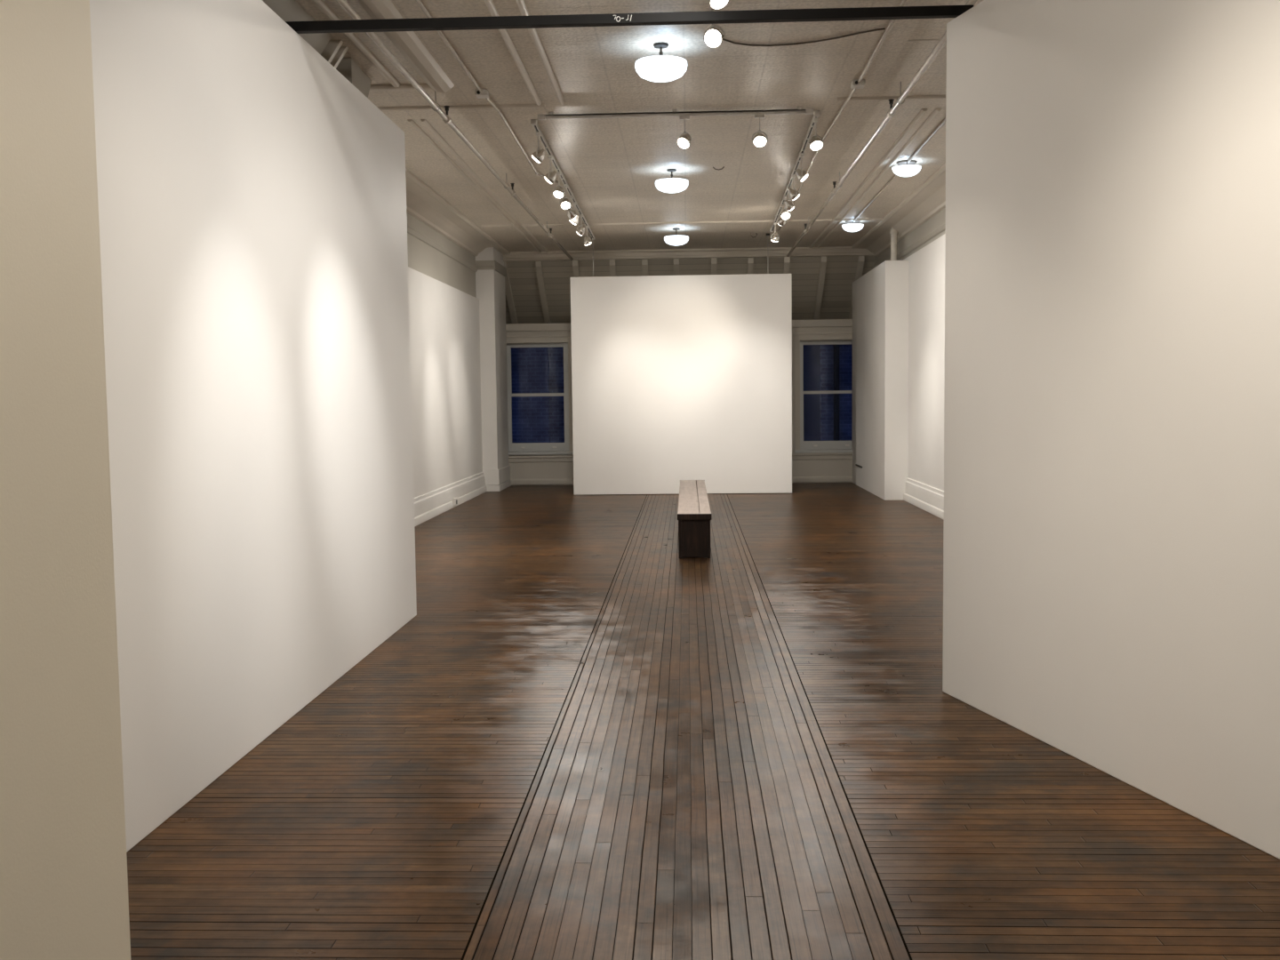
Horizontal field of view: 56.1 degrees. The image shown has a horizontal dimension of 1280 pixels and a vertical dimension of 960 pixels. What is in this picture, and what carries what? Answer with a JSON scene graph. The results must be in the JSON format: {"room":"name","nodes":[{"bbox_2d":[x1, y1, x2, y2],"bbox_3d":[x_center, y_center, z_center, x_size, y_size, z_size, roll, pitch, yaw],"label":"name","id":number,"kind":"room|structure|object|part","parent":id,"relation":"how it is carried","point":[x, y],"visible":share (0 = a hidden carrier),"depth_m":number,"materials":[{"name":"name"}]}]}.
{"room":"museum","nodes":[
{"label":"museum","id":0,"kind":"room"},
{"bbox_2d":[0,0,130,959],"bbox_3d":[-1.550,-0.392,-0.569,0.196,4.100,7.000,-1,4,2],"label":"wall","id":1,"kind":"structure","parent":0,"point":[64,880],"depth_m":2.70,"materials":[{"name":"beige paint"}]},
{"bbox_2d":[406,211,511,497],"bbox_3d":[-3.066,-1.089,9.448,0.540,4.300,27.150,-1,4,2],"label":"wall","id":2,"kind":"structure","parent":0,"point":[457,313],"depth_m":18.02,"materials":[{"name":"paint"}]},
{"bbox_2d":[407,224,478,271],"bbox_3d":[-3.186,-2.653,7.986,0.045,0.110,24.050,-1,4,2],"label":"trim","id":3,"kind":"structure","parent":2,"relation":"attached to","point":[411,230],"depth_m":16.93,"materials":[{"name":"paint"}]},
{"bbox_2d":[414,472,487,526],"bbox_3d":[-2.818,0.404,14.964,0.068,0.330,10.550,-1,4,2],"label":"baseboard","id":4,"kind":"structure","parent":2,"relation":"attached to","point":[428,506],"depth_m":16.93,"materials":[{"name":"white paint"}]},
{"bbox_2d":[452,497,457,505],"bbox_3d":[-2.669,0.313,17.335,0.049,0.110,0.120,-1,4,2],"label":"outlet box","id":5,"kind":"object","parent":2,"relation":"attached to","point":[454,500],"visible":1,"depth_m":17.28,"materials":[{"name":"white plastic"}]},
{"bbox_2d":[405,168,510,255],"bbox_3d":[-2.706,-3.477,15.233,0.440,0.190,11.450,-1,4,2],"label":"trim","id":6,"kind":"structure","parent":2,"relation":"attached to","point":[423,203],"depth_m":16.39,"materials":[{"name":"paint"}]},
{"bbox_2d":[262,0,983,252],"bbox_3d":[0.205,-2.912,8.311,7.200,0.620,25.400,-1,4,2],"label":"ceiling","id":7,"kind":"structure","parent":0,"point":[612,167],"depth_m":10.65,"materials":[{"name":"paint"}]},
{"bbox_3d":[-2.212,-2.669,2.855,0.070,0.035,13.500,-1,4,2],"label":"moulding","id":8,"kind":"part","parent":7,"relation":"part of","materials":[{"name":"paint"}]},
{"bbox_3d":[-2.095,-3.156,9.668,1.100,0.035,0.120,-1,4,2],"label":"moulding","id":9,"kind":"part","parent":7,"relation":"part of","materials":[{"name":"paint"}]},
{"bbox_2d":[336,0,573,260],"bbox_3d":[-1.722,-2.999,8.431,0.067,0.178,24.901,0,4,3],"label":"pipe","id":10,"kind":"object","parent":7,"relation":"attached to","point":[343,4],"visible":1,"depth_m":9.92,"materials":[{"name":"metal"}]},
{"bbox_3d":[-1.717,-3.217,10.371,1.800,0.024,0.060,-1,4,2],"label":"moulding","id":11,"kind":"part","parent":7,"relation":"part of","materials":[{"name":"paint"}]},
{"bbox_3d":[-1.912,-3.606,15.860,0.045,0.024,10.080,-1,4,2],"label":"moulding","id":12,"kind":"part","parent":7,"relation":"part of","materials":[{"name":"paint"}]},
{"bbox_3d":[-1.792,-3.607,15.855,0.045,0.024,10.080,-1,4,2],"label":"moulding","id":13,"kind":"part","parent":7,"relation":"part of","materials":[{"name":"paint"}]},
{"bbox_2d":[415,0,558,183],"bbox_3d":[-1.502,-2.824,5.026,0.197,0.047,18.105,0,4,3],"label":"conduit","id":14,"kind":"object","parent":7,"relation":"attached to","point":[480,93],"visible":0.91,"depth_m":9.80,"materials":[{"name":"white metal"}]},
{"bbox_3d":[-1.119,-2.707,3.171,0.050,0.030,14.220,-1,4,2],"label":"moulding","id":15,"kind":"part","parent":7,"relation":"part of","materials":[{"name":"paint"}]},
{"bbox_3d":[-0.919,-2.708,3.163,0.050,0.030,14.220,-1,4,2],"label":"moulding","id":16,"kind":"part","parent":7,"relation":"part of","materials":[{"name":"paint"}]},
{"bbox_2d":[530,119,595,239],"bbox_3d":[-0.845,-3.527,14.855,0.054,0.062,8.151,-1,4,2],"label":"track","id":17,"kind":"object","parent":7,"relation":"attached to","point":[533,122],"visible":0.97,"depth_m":12.98,"materials":[{"name":"white metal"}]},
{"bbox_2d":[531,131,545,163],"bbox_3d":[-0.955,-3.100,11.204,0.118,0.279,0.118,-3,5,-33],"label":"track spotlight","id":18,"kind":"object","parent":17,"relation":"hanging from","point":[538,156],"visible":1,"depth_m":11.17,"materials":[{"name":"white metal"}]},
{"bbox_2d":[544,155,557,183],"bbox_3d":[-0.923,-3.178,12.301,0.118,0.279,0.120,-3,5,-32],"label":"track spotlight","id":19,"kind":"object","parent":17,"relation":"hanging from","point":[550,177],"visible":1,"depth_m":12.27,"materials":[{"name":"white metal"}]},
{"bbox_2d":[553,171,564,198],"bbox_3d":[-0.893,-3.243,13.188,0.119,0.278,0.116,-2,4,-18],"label":"track spotlight","id":20,"kind":"object","parent":17,"relation":"hanging from","point":[558,192],"visible":1,"depth_m":13.17,"materials":[{"name":"white metal"}]},
{"bbox_2d":[560,184,571,208],"bbox_3d":[-0.868,-3.299,13.985,0.119,0.279,0.117,3,5,40],"label":"track spotlight","id":21,"kind":"object","parent":17,"relation":"hanging from","point":[565,204],"visible":1,"depth_m":13.97,"materials":[{"name":"white metal"}]},
{"bbox_2d":[567,195,576,219],"bbox_3d":[-0.846,-3.357,14.796,0.128,0.280,0.122,-2,4,-21],"label":"track spotlight","id":22,"kind":"object","parent":17,"relation":"hanging from","point":[572,214],"visible":0.99,"depth_m":14.76,"materials":[{"name":"white metal"}]},
{"bbox_2d":[569,201,579,224],"bbox_3d":[-0.839,-3.393,15.295,0.118,0.279,0.118,-2,4,-19],"label":"track spotlight","id":23,"kind":"object","parent":17,"relation":"hanging from","point":[575,220],"visible":0.73,"depth_m":15.26,"materials":[{"name":"white metal"}]},
{"bbox_2d":[576,214,584,235],"bbox_3d":[-0.804,-3.468,16.342,0.125,0.280,0.122,-1,4,2],"label":"track spotlight","id":24,"kind":"object","parent":17,"relation":"hanging from","point":[580,231],"visible":1,"depth_m":16.30,"materials":[{"name":"white metal"}]},
{"bbox_2d":[583,225,591,245],"bbox_3d":[-0.768,-3.548,17.441,0.123,0.277,0.116,-1,4,2],"label":"track spotlight","id":25,"kind":"object","parent":17,"relation":"hanging from","point":[587,241],"visible":1,"depth_m":17.40,"materials":[{"name":"white metal"}]},
{"bbox_2d":[634,41,687,82],"bbox_3d":[0.151,-2.996,8.608,0.376,0.255,0.376,-1,4,2],"label":"pendant lamp","id":26,"kind":"object","parent":7,"relation":"hanging from","point":[660,68],"visible":1,"depth_m":8.50,"materials":[{"name":"white glass"}]},
{"bbox_3d":[0.152,-2.932,8.613,0.376,0.126,0.376,-1,4,2],"label":"lamp shade","id":27,"kind":"part","parent":26,"relation":"part of","materials":[{"name":"white glass"}]},
{"bbox_3d":[0.151,-3.045,8.605,0.027,0.115,0.028,-1,4,2],"label":"stem","id":28,"kind":"part","parent":26,"relation":"part of","materials":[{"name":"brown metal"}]},
{"bbox_2d":[655,168,688,192],"bbox_3d":[0.355,-3.341,13.412,0.376,0.255,0.376,-1,4,2],"label":"pendant lamp","id":29,"kind":"object","parent":7,"relation":"hanging from","point":[673,185],"visible":1,"depth_m":13.30,"materials":[{"name":"white glass"}]},
{"bbox_3d":[0.356,-3.277,13.416,0.376,0.126,0.376,-1,4,2],"label":"lamp shade","id":30,"kind":"part","parent":29,"relation":"part of","materials":[{"name":"white glass"}]},
{"bbox_2d":[537,106,813,119],"bbox_3d":[0.309,-3.236,10.591,2.430,0.062,0.048,-1,4,2],"label":"track","id":31,"kind":"object","parent":7,"relation":"attached to","point":[807,111],"visible":1,"depth_m":10.58,"materials":[{"name":"white metal"}]},
{"bbox_2d":[677,115,691,148],"bbox_3d":[0.390,-3.072,10.593,0.118,0.279,0.118,-1,4,-6],"label":"track spotlight","id":32,"kind":"object","parent":31,"relation":"hanging from","point":[684,141],"visible":1,"depth_m":10.57,"materials":[{"name":"white metal"}]},
{"bbox_2d":[752,113,767,146],"bbox_3d":[1.055,-3.078,10.565,0.118,0.279,0.118,-4,6,-43],"label":"track spotlight","id":33,"kind":"object","parent":31,"relation":"hanging from","point":[759,140],"visible":1,"depth_m":10.55,"materials":[{"name":"white metal"}]},
{"bbox_2d":[664,227,688,245],"bbox_3d":[0.552,-3.684,18.175,0.376,0.255,0.376,-1,4,2],"label":"pendant lamp","id":34,"kind":"object","parent":7,"relation":"hanging from","point":[672,240],"visible":1,"depth_m":18.06,"materials":[{"name":"white glass"}]},
{"bbox_3d":[0.553,-3.619,18.180,0.376,0.126,0.376,-1,4,2],"label":"lamp shade","id":35,"kind":"part","parent":34,"relation":"part of","materials":[{"name":"white glass"}]},
{"bbox_2d":[570,233,791,495],"bbox_3d":[0.656,-1.823,19.052,3.485,4.092,0.090,-1,4,2],"label":"wall","id":36,"kind":"structure","parent":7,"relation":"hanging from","point":[675,379],"depth_m":19.02,"materials":[{"name":"white paint"}]},
{"bbox_3d":[0.615,-3.754,17.515,5.900,0.024,0.060,-1,4,2],"label":"moulding","id":37,"kind":"part","parent":7,"relation":"part of","materials":[{"name":"paint"}]},
{"bbox_2d":[769,110,819,232],"bbox_3d":[1.786,-3.529,14.451,0.053,0.062,7.751,0,4,3],"label":"track","id":38,"kind":"object","parent":7,"relation":"attached to","point":[816,113],"visible":0.96,"depth_m":12.79,"materials":[{"name":"white metal"}]},
{"bbox_2d":[770,222,779,241],"bbox_3d":[1.949,-3.573,17.333,0.117,0.276,0.117,1,4,22],"label":"track spotlight","id":39,"kind":"object","parent":38,"relation":"hanging from","point":[775,237],"visible":1,"depth_m":17.29,"materials":[{"name":"white metal"}]},
{"bbox_2d":[777,203,787,225],"bbox_3d":[1.859,-3.449,15.635,0.133,0.280,0.122,2,5,30],"label":"track spotlight","id":40,"kind":"object","parent":38,"relation":"hanging from","point":[780,221],"visible":0.73,"depth_m":15.61,"materials":[{"name":"white metal"}]},
{"bbox_2d":[779,196,791,219],"bbox_3d":[1.821,-3.405,15.026,0.119,0.279,0.117,3,5,40],"label":"track spotlight","id":41,"kind":"object","parent":38,"relation":"hanging from","point":[785,214],"visible":0.87,"depth_m":15.00,"materials":[{"name":"white metal"}]},
{"bbox_2d":[784,186,794,210],"bbox_3d":[1.786,-3.356,14.343,0.120,0.279,0.119,-1,4,2],"label":"track spotlight","id":42,"kind":"object","parent":38,"relation":"hanging from","point":[789,205],"visible":0.93,"depth_m":14.30,"materials":[{"name":"white metal"}]},
{"bbox_2d":[788,174,799,199],"bbox_3d":[1.743,-3.298,13.544,0.118,0.279,0.119,1,5,26],"label":"track spotlight","id":43,"kind":"object","parent":38,"relation":"hanging from","point":[794,194],"visible":1,"depth_m":13.51,"materials":[{"name":"white metal"}]},
{"bbox_2d":[795,152,807,181],"bbox_3d":[1.675,-3.212,12.345,0.118,0.279,0.118,-4,5,-38],"label":"track spotlight","id":44,"kind":"object","parent":38,"relation":"hanging from","point":[802,175],"visible":1,"depth_m":12.31,"materials":[{"name":"white metal"}]},
{"bbox_2d":[808,117,823,150],"bbox_3d":[1.577,-3.097,10.743,0.118,0.278,0.116,2,5,31],"label":"track spotlight","id":45,"kind":"object","parent":38,"relation":"hanging from","point":[816,143],"visible":1,"depth_m":10.73,"materials":[{"name":"white metal"}]},
{"bbox_3d":[1.574,-3.147,10.749,0.023,0.125,0.024,-1,4,2],"label":"stem","id":46,"kind":"part","parent":45,"relation":"part of","materials":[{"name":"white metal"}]},
{"bbox_2d":[722,27,885,46],"bbox_3d":[0.942,-3.092,8.312,1.324,0.035,0.702,-2,4,-23],"label":"power cable","id":47,"kind":"object","parent":7,"relation":"attached to","point":[884,28],"visible":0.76,"depth_m":8.55,"materials":[{"name":"black rubber"}]},
{"bbox_2d":[776,0,906,232],"bbox_3d":[1.662,-3.020,7.243,0.102,0.047,22.800,-1,4,2],"label":"conduit","id":48,"kind":"object","parent":7,"relation":"attached to","point":[856,84],"visible":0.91,"depth_m":9.63,"materials":[{"name":"white metal"}]},
{"bbox_2d":[841,220,863,231],"bbox_3d":[3.121,-3.720,17.600,0.314,0.160,0.314,-1,4,2],"label":"ceiling lamp","id":49,"kind":"object","parent":7,"relation":"attached to","point":[855,227],"visible":1,"depth_m":17.51,"materials":[{"name":"white glass"}]},
{"bbox_3d":[2.740,-3.648,15.674,0.045,0.024,10.080,-1,4,2],"label":"moulding","id":50,"kind":"part","parent":7,"relation":"part of","materials":[{"name":"paint"}]},
{"bbox_2d":[853,174,897,222],"bbox_3d":[3.023,-3.622,15.364,0.025,0.024,4.280,0,4,3],"label":"conduit","id":51,"kind":"object","parent":7,"relation":"attached to","point":[895,176],"visible":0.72,"depth_m":15.32,"materials":[{"name":"white metal"}]},
{"bbox_3d":[2.860,-3.649,15.669,0.045,0.024,10.080,-1,4,2],"label":"moulding","id":52,"kind":"part","parent":7,"relation":"part of","materials":[{"name":"paint"}]},
{"bbox_2d":[786,0,977,256],"bbox_3d":[2.057,-3.032,8.280,0.077,0.178,24.900,-1,4,2],"label":"pipe","id":53,"kind":"object","parent":7,"relation":"attached to","point":[892,111],"visible":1,"depth_m":10.36,"materials":[{"name":"metal"}]},
{"bbox_3d":[2.480,-3.254,10.204,1.600,0.024,0.050,-1,4,2],"label":"moulding","id":54,"kind":"part","parent":7,"relation":"part of","materials":[{"name":"paint"}]},
{"bbox_2d":[892,160,921,176],"bbox_3d":[2.915,-3.397,13.116,0.314,0.160,0.314,-1,4,2],"label":"ceiling lamp","id":55,"kind":"object","parent":7,"relation":"attached to","point":[904,169],"visible":0.98,"depth_m":13.03,"materials":[{"name":"white glass"}]},
{"bbox_3d":[2.565,-3.144,8.553,1.300,0.010,0.040,-1,4,2],"label":"moulding","id":56,"kind":"part","parent":7,"relation":"part of","materials":[{"name":"paint"}]},
{"bbox_2d":[907,118,945,162],"bbox_3d":[2.797,-3.290,10.756,0.025,0.024,4.530,0,4,3],"label":"conduit","id":57,"kind":"object","parent":7,"relation":"attached to","point":[944,120],"visible":0.34,"depth_m":11.88,"materials":[{"name":"white metal"}]},
{"bbox_3d":[0.273,-2.671,2.682,0.048,0.062,10.150,-1,4,2],"label":"track","id":58,"kind":"object","parent":7,"relation":"attached to","visible":0},
{"bbox_2d":[703,7,725,47],"bbox_3d":[0.467,-2.853,7.519,0.129,0.280,0.122,-3,5,-32],"label":"track spotlight","id":59,"kind":"object","parent":58,"relation":"hanging from","point":[713,37],"visible":0.91,"depth_m":7.49,"materials":[{"name":"white glass"}]},
{"bbox_2d":[708,0,727,8],"bbox_3d":[0.438,-2.798,6.748,0.122,0.278,0.116,-1,4,2],"label":"track spotlight","id":60,"kind":"object","parent":58,"relation":"hanging from","point":[714,4],"visible":1,"depth_m":6.74,"materials":[{"name":"white glass"}]},
{"bbox_2d":[505,319,852,485],"bbox_3d":[0.767,-1.367,22.046,7.200,2.970,1.700,-1,4,2],"label":"wall","id":61,"kind":"structure","parent":0,"point":[811,464],"depth_m":21.23,"materials":[{"name":"paint"}]},
{"bbox_2d":[505,335,573,455],"bbox_3d":[-1.818,-1.509,21.374,1.330,2.110,0.200,-1,4,2],"label":"window","id":62,"kind":"structure","parent":61,"relation":"in","point":[566,447],"depth_m":21.38,"materials":[{"name":"paint"}]},
{"bbox_3d":[-1.820,-1.972,21.422,1.110,0.935,0.040,-1,4,2],"label":"sash","id":63,"kind":"part","parent":62,"relation":"part of","materials":[{"name":"glass"}]},
{"bbox_3d":[-1.811,-1.028,21.439,1.110,1.040,0.040,-1,4,2],"label":"sash","id":64,"kind":"part","parent":62,"relation":"part of","materials":[{"name":"paint"}]},
{"bbox_3d":[-1.806,-0.481,21.438,1.290,0.050,0.180,-1,4,2],"label":"sill","id":65,"kind":"part","parent":62,"relation":"part of","materials":[{"name":"paint"}]},
{"bbox_3d":[0.719,-2.722,21.125,6.800,0.125,0.045,-1,4,2],"label":"cap rail","id":66,"kind":"part","parent":61,"relation":"part of","materials":[{"name":"paint"}]},
{"bbox_3d":[0.746,-0.396,21.288,6.800,0.120,0.050,-1,4,2],"label":"stool rail","id":67,"kind":"part","parent":61,"relation":"part of","materials":[{"name":"paint"}]},
{"bbox_2d":[509,476,852,484],"bbox_3d":[0.751,0.006,21.332,6.800,0.097,0.020,-1,4,2],"label":"baseboard","id":68,"kind":"structure","parent":61,"relation":"attached to","point":[562,481],"depth_m":21.40,"materials":[{"name":"paint"}]},
{"bbox_2d":[793,332,852,453],"bbox_3d":[3.376,-1.538,21.168,1.335,2.105,0.200,-1,4,2],"label":"window","id":69,"kind":"structure","parent":61,"relation":"in","point":[801,446],"depth_m":21.17,"materials":[{"name":"paint"}]},
{"bbox_3d":[3.387,-0.513,21.232,1.295,0.050,0.180,-1,4,2],"label":"sill","id":70,"kind":"part","parent":69,"relation":"part of","materials":[{"name":"paint"}]},
{"bbox_3d":[3.373,-2.001,21.215,1.115,0.930,0.040,-1,4,2],"label":"sash","id":71,"kind":"part","parent":69,"relation":"part of","materials":[{"name":"glass"}]},
{"bbox_3d":[3.382,-1.059,21.233,1.115,1.040,0.040,-1,4,2],"label":"sash","id":72,"kind":"part","parent":69,"relation":"part of","materials":[{"name":"glass"}]},
{"bbox_2d":[504,256,875,324],"bbox_3d":[0.741,-3.348,21.819,7.200,1.416,1.670,-1,4,2],"label":"wall","id":73,"kind":"structure","parent":0,"point":[536,292],"depth_m":21.32,"materials":[{"name":"paint"}]},
{"bbox_2d":[503,246,874,261],"bbox_3d":[0.700,-3.941,20.925,6.800,0.155,0.270,-1,4,2],"label":"ceiling beam","id":74,"kind":"structure","parent":73,"relation":"attached to","point":[832,251],"depth_m":20.83,"materials":[{"name":"paint"}]},
{"bbox_2d":[126,482,1279,959],"bbox_3d":[0.258,1.027,8.743,7.200,0.101,25.700,-1,4,2],"label":"floor","id":75,"kind":"structure","parent":0,"point":[584,739],"depth_m":4.84,"materials":[{"name":"brown wood"}]},
{"bbox_2d":[89,0,416,852],"bbox_3d":[-1.816,-0.553,6.032,0.100,3.488,5.360,-1,4,2],"label":"wall partition","id":76,"kind":"structure","parent":75,"relation":"on","point":[252,217],"depth_m":5.38,"materials":[{"name":"white paint"}]},
{"bbox_2d":[285,4,973,33],"bbox_3d":[-0.096,-2.355,6.139,3.560,0.050,0.054,-1,4,2],"label":"steel beam","id":77,"kind":"structure","parent":76,"relation":"on","point":[932,12],"depth_m":6.12,"materials":[{"name":"black metal"}]},
{"bbox_2d":[677,480,711,558],"bbox_3d":[0.619,0.383,13.935,0.334,0.438,4.594,-1,4,2],"label":"bench","id":78,"kind":"object","parent":75,"relation":"on","point":[694,517],"visible":1,"depth_m":11.70,"materials":[{"name":"brown wood"}]},
{"bbox_3d":[0.391,0.568,11.735,0.030,0.386,0.100,-1,4,2],"label":"leg post","id":79,"kind":"part","parent":78,"relation":"part of","materials":[{"name":"brown wood"}]},
{"bbox_3d":[0.616,0.189,13.921,0.328,0.050,4.570,-1,4,2],"label":"seat","id":80,"kind":"part","parent":78,"relation":"part of","materials":[{"name":"beige wood"}]},
{"bbox_3d":[0.531,0.562,11.730,0.305,0.380,0.078,-1,4,2],"label":"leg","id":81,"kind":"part","parent":78,"relation":"part of","materials":[{"name":"brown wood"}]},
{"bbox_3d":[0.672,0.566,11.723,0.030,0.386,0.100,-1,4,2],"label":"leg post","id":82,"kind":"part","parent":78,"relation":"part of","materials":[{"name":"brown wood"}]},
{"bbox_2d":[942,0,1279,859],"bbox_3d":[2.091,-0.478,4.401,0.100,3.478,3.914,-2,4,-13],"label":"wall partition","id":83,"kind":"structure","parent":75,"relation":"on","point":[1111,528],"depth_m":4.84,"materials":[{"name":"white paint"}]},
{"bbox_2d":[851,208,945,500],"bbox_3d":[3.551,-1.149,9.184,0.615,4.300,27.150,-1,4,2],"label":"wall","id":84,"kind":"structure","parent":0,"point":[899,306],"depth_m":17.55,"materials":[{"name":"paint"}]},
{"bbox_2d":[889,227,898,260],"bbox_3d":[3.834,-3.524,18.108,0.121,0.560,0.124,-1,4,2],"label":"riser pipe","id":85,"kind":"object","parent":84,"relation":"attached to","point":[893,233],"visible":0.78,"depth_m":18.07,"materials":[{"name":"white metal"}]},
{"bbox_2d":[851,162,945,255],"bbox_3d":[3.383,-3.047,8.202,0.440,0.190,25.050,-1,4,2],"label":"trim","id":86,"kind":"structure","parent":84,"relation":"attached to","point":[928,199],"depth_m":16.48,"materials":[{"name":"paint"}]},
{"bbox_2d":[886,220,945,260],"bbox_3d":[3.562,-2.693,7.718,0.050,0.110,24.050,-1,4,2],"label":"trim","id":87,"kind":"structure","parent":84,"relation":"attached to","point":[940,228],"depth_m":16.57,"materials":[{"name":"paint"}]},
{"bbox_2d":[903,477,943,519],"bbox_3d":[3.705,0.515,12.333,0.068,0.330,10.800,-1,4,2],"label":"baseboard","id":88,"kind":"structure","parent":84,"relation":"attached to","point":[927,498],"depth_m":16.18,"materials":[{"name":"white paint"}]},
{"label":"outside","id":89,"kind":"structure","parent":0,"visible":0},
{"bbox_2d":[511,347,564,443],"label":"window","id":90,"kind":"structure","parent":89,"point":[533,370],"depth_m":25.49,"materials":[{"name":"blue glass"}]},
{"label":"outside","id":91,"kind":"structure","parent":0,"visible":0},
{"bbox_2d":[803,344,852,440],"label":"window","id":92,"kind":"structure","parent":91,"point":[827,417],"depth_m":24.63,"materials":[{"name":"blue glass"}]}
]}

